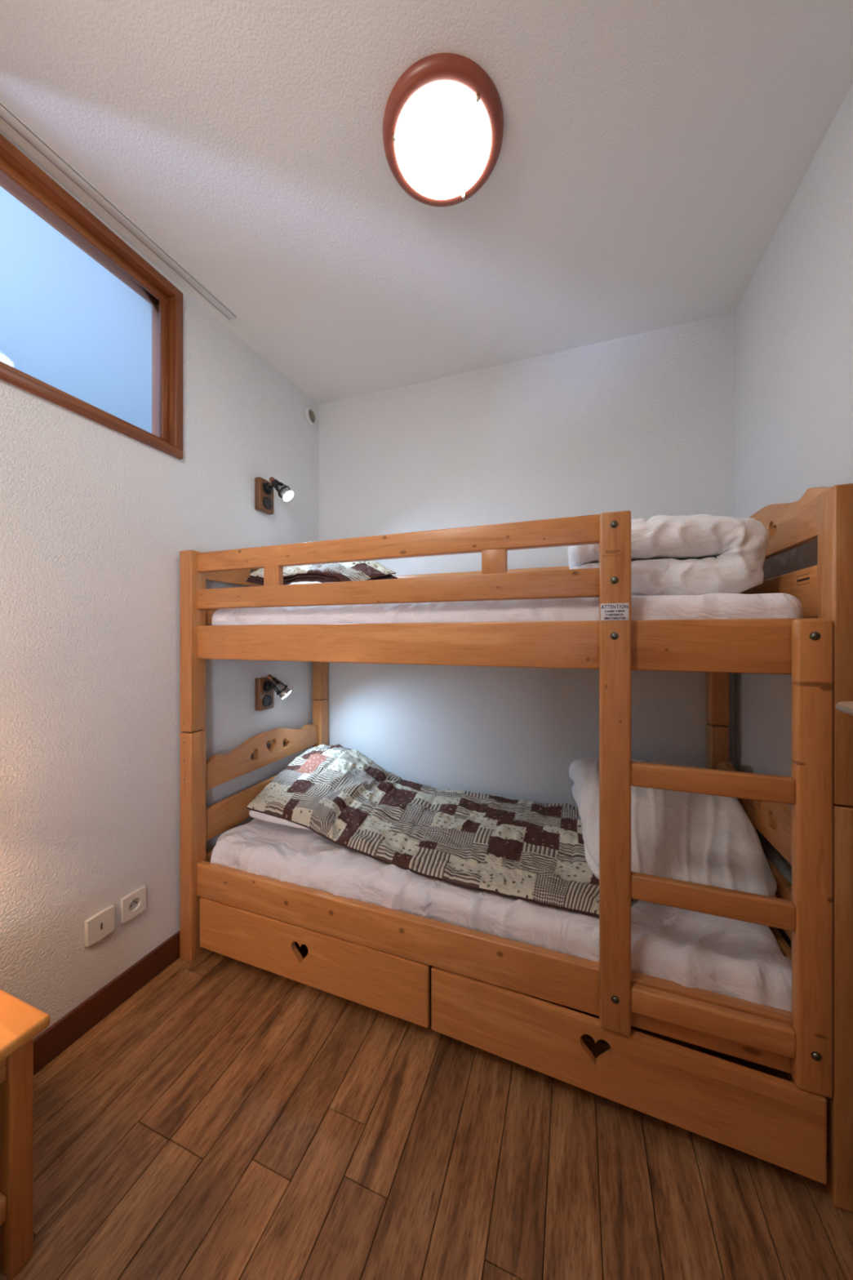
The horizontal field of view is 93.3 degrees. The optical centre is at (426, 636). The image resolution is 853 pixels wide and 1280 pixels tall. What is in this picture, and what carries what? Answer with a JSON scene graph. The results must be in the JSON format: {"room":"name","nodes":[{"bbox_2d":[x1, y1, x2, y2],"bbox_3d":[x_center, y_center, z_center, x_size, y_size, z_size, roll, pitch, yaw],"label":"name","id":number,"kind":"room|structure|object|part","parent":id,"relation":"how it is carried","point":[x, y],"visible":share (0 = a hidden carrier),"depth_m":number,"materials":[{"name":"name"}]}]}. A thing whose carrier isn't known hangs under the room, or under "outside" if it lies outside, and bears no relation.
{"room":"bunk bedroom","nodes":[
{"label":"bunk bedroom","id":0,"kind":"room"},
{"bbox_2d":[0,186,151,433],"bbox_3d":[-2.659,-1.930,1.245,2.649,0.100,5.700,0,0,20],"label":"window pane","id":1,"kind":"structure","parent":0,"point":[68,323],"depth_m":2.40,"materials":[{"name":"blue glass"}]},
{"bbox_2d":[0,133,319,1038],"bbox_3d":[-1.316,-0.195,0.884,0.120,2.970,3.450,0,0,20],"label":"wall","id":2,"kind":"structure","parent":0,"point":[96,520],"depth_m":1.37,"materials":[{"name":"paint"}]},
{"bbox_2d":[84,904,114,946],"bbox_3d":[-1.080,0.958,1.333,0.012,0.086,0.086,0,0,20],"label":"socket","id":3,"kind":"object","parent":2,"relation":"attached to","point":[101,924],"visible":1,"depth_m":1.32,"materials":[{"name":"white plastic"}]},
{"bbox_2d":[33,930,179,1075],"bbox_3d":[-1.255,1.221,0.854,0.014,0.098,3.436,0,0,20],"label":"baseboard","id":4,"kind":"structure","parent":2,"relation":"attached to","point":[52,1042],"depth_m":1.33,"materials":[{"name":"brown wood"}]},
{"bbox_2d":[0,101,237,459],"bbox_3d":[-1.274,-1.055,0.865,0.212,0.700,1.999,0,0,20],"label":"window","id":5,"kind":"structure","parent":2,"relation":"in","point":[20,176],"depth_m":1.38,"materials":[{"name":"brown wood"}]},
{"bbox_3d":[-1.163,-0.752,1.212,0.020,0.028,0.806,0,0,20],"label":"stop rail","id":6,"kind":"part","parent":5,"relation":"part of","materials":[{"name":"brown wood"}]},
{"bbox_3d":[-1.163,-1.320,1.212,0.020,0.028,0.806,0,0,20],"label":"stop rail","id":7,"kind":"part","parent":5,"relation":"part of","materials":[{"name":"brown wood"}]},
{"bbox_3d":[-1.183,-0.722,1.220,0.136,0.033,0.872,0,0,20],"label":"frame rail","id":8,"kind":"part","parent":5,"relation":"part of","materials":[{"name":"brown wood"}]},
{"bbox_3d":[-1.183,-1.351,1.220,0.136,0.033,0.872,0,0,20],"label":"frame rail","id":9,"kind":"part","parent":5,"relation":"part of","materials":[{"name":"brown wood"}]},
{"bbox_3d":[-1.196,-1.371,0.836,0.046,0.007,2.000,0,2,20],"label":"curtain rail","id":10,"kind":"part","parent":5,"relation":"part of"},
{"bbox_3d":[-1.175,-1.036,1.217,0.006,0.596,0.806,0,0,20],"label":"pane","id":11,"kind":"part","parent":5,"relation":"part of","materials":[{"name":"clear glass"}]},
{"bbox_2d":[120,884,146,924],"bbox_3d":[-1.041,0.955,1.434,0.016,0.086,0.086,0,0,20],"label":"power socket","id":12,"kind":"object","parent":2,"relation":"attached to","point":[133,904],"visible":1,"depth_m":1.43,"materials":[{"name":"white plastic"}]},
{"bbox_2d":[128,897,141,911],"bbox_3d":[-1.040,0.955,1.433,0.007,0.041,0.041,0,0,20],"label":"electrical outlet","id":13,"kind":"object","parent":12,"relation":"on","point":[135,904],"depth_m":1.44,"materials":[{"name":"white plastic"}]},
{"bbox_2d":[254,476,273,515],"bbox_3d":[-0.811,-0.703,2.022,0.040,0.159,0.101,0,0,20],"label":"block","id":14,"kind":"object","parent":2,"relation":"attached to","point":[264,500],"visible":0.9,"depth_m":1.99,"materials":[{"name":"brown wood"}]},
{"bbox_2d":[264,476,293,501],"bbox_3d":[-0.727,-0.723,1.983,0.153,0.122,0.067,0,0,20],"label":"spot lamp","id":15,"kind":"object","parent":14,"relation":"attached to","point":[286,494],"visible":1,"depth_m":1.96,"materials":[{"name":"black plastic"}]},
{"bbox_2d":[254,676,273,711],"bbox_3d":[-0.811,0.287,2.022,0.040,0.161,0.101,0,0,20],"label":"block","id":16,"kind":"object","parent":2,"relation":"attached to","point":[264,698],"visible":0.82,"depth_m":1.99,"materials":[{"name":"brown wood"}]},
{"bbox_2d":[264,674,291,698],"bbox_3d":[-0.740,0.251,2.011,0.125,0.126,0.068,0,0,-1],"label":"spot lamp","id":17,"kind":"object","parent":16,"relation":"attached to","point":[282,691],"visible":1,"depth_m":1.99,"materials":[{"name":"black plastic"}]},
{"bbox_2d":[304,404,317,427],"bbox_3d":[-0.685,-1.312,2.402,0.015,0.120,0.120,0,0,20],"label":"air vent","id":18,"kind":"object","parent":2,"relation":"in","point":[311,416],"visible":1,"depth_m":2.39,"materials":[{"name":"white plastic"}]},
{"bbox_2d":[0,0,852,404],"bbox_3d":[-0.260,-1.465,0.495,2.130,0.330,3.450,0,0,20],"label":"ceiling","id":19,"kind":"structure","parent":0,"point":[653,153],"depth_m":1.16,"materials":[{"name":"paint"}]},
{"bbox_2d":[382,53,503,207],"bbox_3d":[0.045,-1.363,1.116,0.332,0.055,0.332,0,0,20],"label":"ceiling lamp","id":20,"kind":"object","parent":19,"relation":"attached to","point":[441,115],"visible":1,"depth_m":1.07,"materials":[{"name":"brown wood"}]},
{"bbox_2d":[0,948,852,1279],"bbox_3d":[-0.260,1.310,0.495,2.330,0.080,3.650,0,0,20],"label":"floor","id":21,"kind":"structure","parent":0,"point":[231,1118],"depth_m":0.96,"materials":[{"name":"brown wood"}]},
{"bbox_2d":[0,988,50,1279],"bbox_3d":[-1.070,1.026,0.701,0.457,0.487,0.456,0,0,20],"label":"nightstand","id":22,"kind":"object","parent":21,"relation":"on","point":[20,1021],"visible":1,"depth_m":0.80,"materials":[{"name":"brown wood"}]},
{"bbox_2d":[0,1191,6,1225],"bbox_3d":[-1.067,1.129,0.703,0.384,0.047,0.338,0,0,20],"label":"shelf","id":23,"kind":"object","parent":22,"relation":"attached to","point":[2,1194],"depth_m":0.79,"materials":[{"name":"brown wood"}]},
{"bbox_3d":[-0.831,1.040,0.816,0.040,0.459,0.037,0,0,20],"label":"leg","id":24,"kind":"part","parent":22,"relation":"part of","materials":[{"name":"brown wood"}]},
{"bbox_2d":[200,897,432,1027],"bbox_3d":[-0.335,1.149,1.716,0.958,0.240,0.635,0,0,20],"label":"drawer","id":25,"kind":"object","parent":21,"relation":"on","point":[395,985],"visible":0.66,"depth_m":1.39,"materials":[{"name":"brown wood"}]},
{"bbox_3d":[-0.332,1.196,1.725,0.898,0.006,0.615,0,0,20],"label":"drawer","id":26,"kind":"part","parent":25,"relation":"part of","materials":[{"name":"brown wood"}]},
{"bbox_3d":[0.080,1.126,1.566,0.015,0.134,0.600,0,0,20],"label":"drawer","id":27,"kind":"part","parent":25,"relation":"part of","materials":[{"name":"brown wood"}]},
{"bbox_2d":[179,483,852,1213],"bbox_3d":[0.155,0.431,1.663,2.070,1.678,0.943,0,0,20],"label":"bunk bed","id":28,"kind":"object","parent":21,"relation":"on","point":[812,1042],"visible":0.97,"depth_m":1.05,"materials":[{"name":"brown wood"}]},
{"bbox_3d":[-0.934,0.019,1.609,0.064,0.712,0.070,0,0,20],"label":"post","id":29,"kind":"part","parent":28,"relation":"part of","materials":[{"name":"brown wood"}]},
{"bbox_3d":[-0.934,0.825,1.609,0.064,0.890,0.070,0,0,20],"label":"post","id":30,"kind":"part","parent":28,"relation":"part of","materials":[{"name":"brown wood"}]},
{"bbox_3d":[-0.786,0.963,2.012,0.025,0.125,0.795,0,0,20],"label":"rail","id":31,"kind":"part","parent":28,"relation":"part of","materials":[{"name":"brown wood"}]},
{"bbox_3d":[-0.786,-0.112,2.012,0.025,0.130,0.795,0,0,20],"label":"rail","id":32,"kind":"part","parent":28,"relation":"part of","materials":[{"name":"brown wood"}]},
{"bbox_3d":[-0.786,0.780,2.012,0.025,0.130,0.795,0,0,20],"label":"rail","id":33,"kind":"part","parent":28,"relation":"part of","materials":[{"name":"brown wood"}]},
{"bbox_3d":[-0.637,0.019,2.416,0.064,0.712,0.075,0,0,20],"label":"post","id":34,"kind":"part","parent":28,"relation":"part of","materials":[{"name":"brown wood"}]},
{"bbox_3d":[-0.637,0.825,2.416,0.064,0.890,0.075,0,0,20],"label":"post","id":35,"kind":"part","parent":28,"relation":"part of","materials":[{"name":"brown wood"}]},
{"bbox_3d":[-0.187,-0.146,1.341,1.544,0.078,0.030,0,0,20],"label":"guard rail","id":36,"kind":"part","parent":28,"relation":"part of","materials":[{"name":"brown wood"}]},
{"bbox_3d":[-0.187,-0.292,1.341,1.544,0.076,0.030,0,0,20],"label":"guard rail","id":37,"kind":"part","parent":28,"relation":"part of","materials":[{"name":"brown wood"}]},
{"bbox_3d":[0.304,-0.267,2.067,1.962,0.134,0.030,0,0,20],"label":"rail","id":38,"kind":"part","parent":28,"relation":"part of","materials":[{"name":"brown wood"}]},
{"bbox_3d":[0.010,0.963,1.269,1.962,0.128,0.030,0,0,20],"label":"rail","id":39,"kind":"part","parent":28,"relation":"part of","materials":[{"name":"brown wood"}]},
{"bbox_2d":[210,817,791,1011],"bbox_3d":[0.160,0.887,1.661,1.958,0.196,0.835,0,0,20],"label":"mattress","id":40,"kind":"object","parent":28,"relation":"on","point":[733,957],"visible":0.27,"depth_m":1.21,"materials":[{"name":"white fabric"}]},
{"bbox_2d":[248,809,311,830],"bbox_3d":[-0.484,0.754,1.942,0.400,0.114,0.600,0,0,20],"label":"pillow","id":41,"kind":"object","parent":40,"relation":"on","point":[256,815],"visible":0.16,"depth_m":1.68,"materials":[{"name":"white fabric"}]},
{"bbox_2d":[246,744,634,917],"bbox_3d":[0.041,0.714,1.728,1.617,0.223,0.752,0,0,20],"label":"patchwork quilt","id":42,"kind":"object","parent":40,"relation":"on","point":[533,851],"visible":0.85,"depth_m":1.62,"materials":[{"name":"multicoloured fabric"}]},
{"bbox_2d":[568,755,777,897],"bbox_3d":[0.836,0.646,1.500,0.586,0.312,0.672,0,0,20],"label":"pillow","id":43,"kind":"object","parent":40,"relation":"on","point":[706,839],"visible":0.59,"depth_m":1.29,"materials":[{"name":"white fabric"}]},
{"bbox_2d":[211,592,803,625],"bbox_3d":[0.156,-0.045,1.666,1.933,0.152,0.826,0,0,20],"label":"mattress","id":44,"kind":"object","parent":28,"relation":"on","point":[779,605],"visible":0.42,"depth_m":1.19,"materials":[{"name":"white fabric"}]},
{"bbox_2d":[288,581,320,606],"bbox_3d":[-0.496,-0.186,1.952,0.440,0.134,0.580,0,0,20],"label":"pillow","id":45,"kind":"object","parent":44,"relation":"on","point":[298,582],"visible":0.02,"depth_m":1.70,"materials":[{"name":"white fabric"}]},
{"bbox_2d":[245,560,397,585],"bbox_3d":[-0.463,-0.313,1.901,0.542,0.296,0.489,0,0,20],"label":"quilt","id":46,"kind":"object","parent":45,"relation":"on","point":[372,570],"visible":0.43,"depth_m":1.80,"materials":[{"name":"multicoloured fabric"}]},
{"bbox_2d":[568,514,769,595],"bbox_3d":[0.806,-0.242,1.453,0.550,0.261,0.659,0,0,20],"label":"duvet","id":47,"kind":"object","parent":44,"relation":"on","point":[696,554],"visible":0.56,"depth_m":1.15,"materials":[{"name":"white fabric"}]},
{"bbox_3d":[0.010,0.024,1.269,1.962,0.132,0.030,0,0,20],"label":"rail","id":48,"kind":"part","parent":28,"relation":"part of","materials":[{"name":"brown wood"}]},
{"bbox_3d":[0.495,0.353,1.057,0.074,1.354,0.030,0,0,20],"label":"ladder leg","id":49,"kind":"part","parent":28,"relation":"part of","materials":[{"name":"brown wood"}]},
{"bbox_3d":[1.246,0.019,1.723,0.064,0.712,0.075,0,0,20],"label":"post","id":50,"kind":"part","parent":28,"relation":"part of","materials":[{"name":"brown wood"}]},
{"bbox_3d":[1.246,0.825,1.723,0.064,0.890,0.075,0,0,20],"label":"post","id":51,"kind":"part","parent":28,"relation":"part of","materials":[{"name":"brown wood"}]},
{"bbox_3d":[1.097,0.780,1.319,0.025,0.130,0.795,0,0,20],"label":"rail","id":52,"kind":"part","parent":28,"relation":"part of","materials":[{"name":"brown wood"}]},
{"bbox_3d":[1.097,-0.112,1.319,0.025,0.130,0.795,0,0,20],"label":"rail","id":53,"kind":"part","parent":28,"relation":"part of","materials":[{"name":"brown wood"}]},
{"bbox_3d":[1.097,0.963,1.319,0.025,0.125,0.795,0,0,20],"label":"rail","id":54,"kind":"part","parent":28,"relation":"part of","materials":[{"name":"brown wood"}]},
{"bbox_3d":[0.878,0.496,0.917,0.067,1.068,0.030,0,0,20],"label":"ladder leg","id":55,"kind":"part","parent":28,"relation":"part of","materials":[{"name":"brown wood"}]},
{"bbox_3d":[0.949,0.019,0.917,0.064,0.712,0.070,0,0,20],"label":"post","id":56,"kind":"part","parent":28,"relation":"part of","materials":[{"name":"brown wood"}]},
{"bbox_3d":[0.949,0.825,0.917,0.064,0.890,0.070,0,0,20],"label":"post","id":57,"kind":"part","parent":28,"relation":"part of","materials":[{"name":"brown wood"}]},
{"bbox_2d":[431,966,826,1184],"bbox_3d":[0.572,1.151,1.366,0.946,0.238,0.635,0,0,22],"label":"drawer","id":58,"kind":"object","parent":21,"relation":"on","point":[757,1110],"visible":0.56,"depth_m":1.03,"materials":[{"name":"brown wood"}]},
{"bbox_3d":[0.576,1.196,1.375,0.886,0.006,0.615,0,0,22],"label":"drawer","id":59,"kind":"part","parent":58,"relation":"part of","materials":[{"name":"brown wood"}]},
{"bbox_3d":[0.976,1.127,1.205,0.015,0.132,0.600,0,0,22],"label":"drawer","id":60,"kind":"part","parent":58,"relation":"part of","materials":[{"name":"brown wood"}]},
{"bbox_2d":[319,312,734,806],"bbox_3d":[0.362,-0.195,2.184,2.430,2.970,0.150,0,0,20],"label":"wall","id":61,"kind":"structure","parent":0,"point":[642,424],"depth_m":2.05,"materials":[{"name":"paint"}]},
{"bbox_2d":[734,82,852,949],"bbox_3d":[0.784,-0.195,0.031,0.150,2.970,3.600,0,0,20],"label":"wall","id":62,"kind":"structure","parent":0,"point":[793,318],"depth_m":1.28,"materials":[{"name":"paint"}]},
{"bbox_2d":[835,701,852,715],"bbox_3d":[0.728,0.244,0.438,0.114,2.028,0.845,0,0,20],"label":"door handle","id":63,"kind":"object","parent":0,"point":[845,707],"depth_m":0.76,"materials":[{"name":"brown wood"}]}
]}

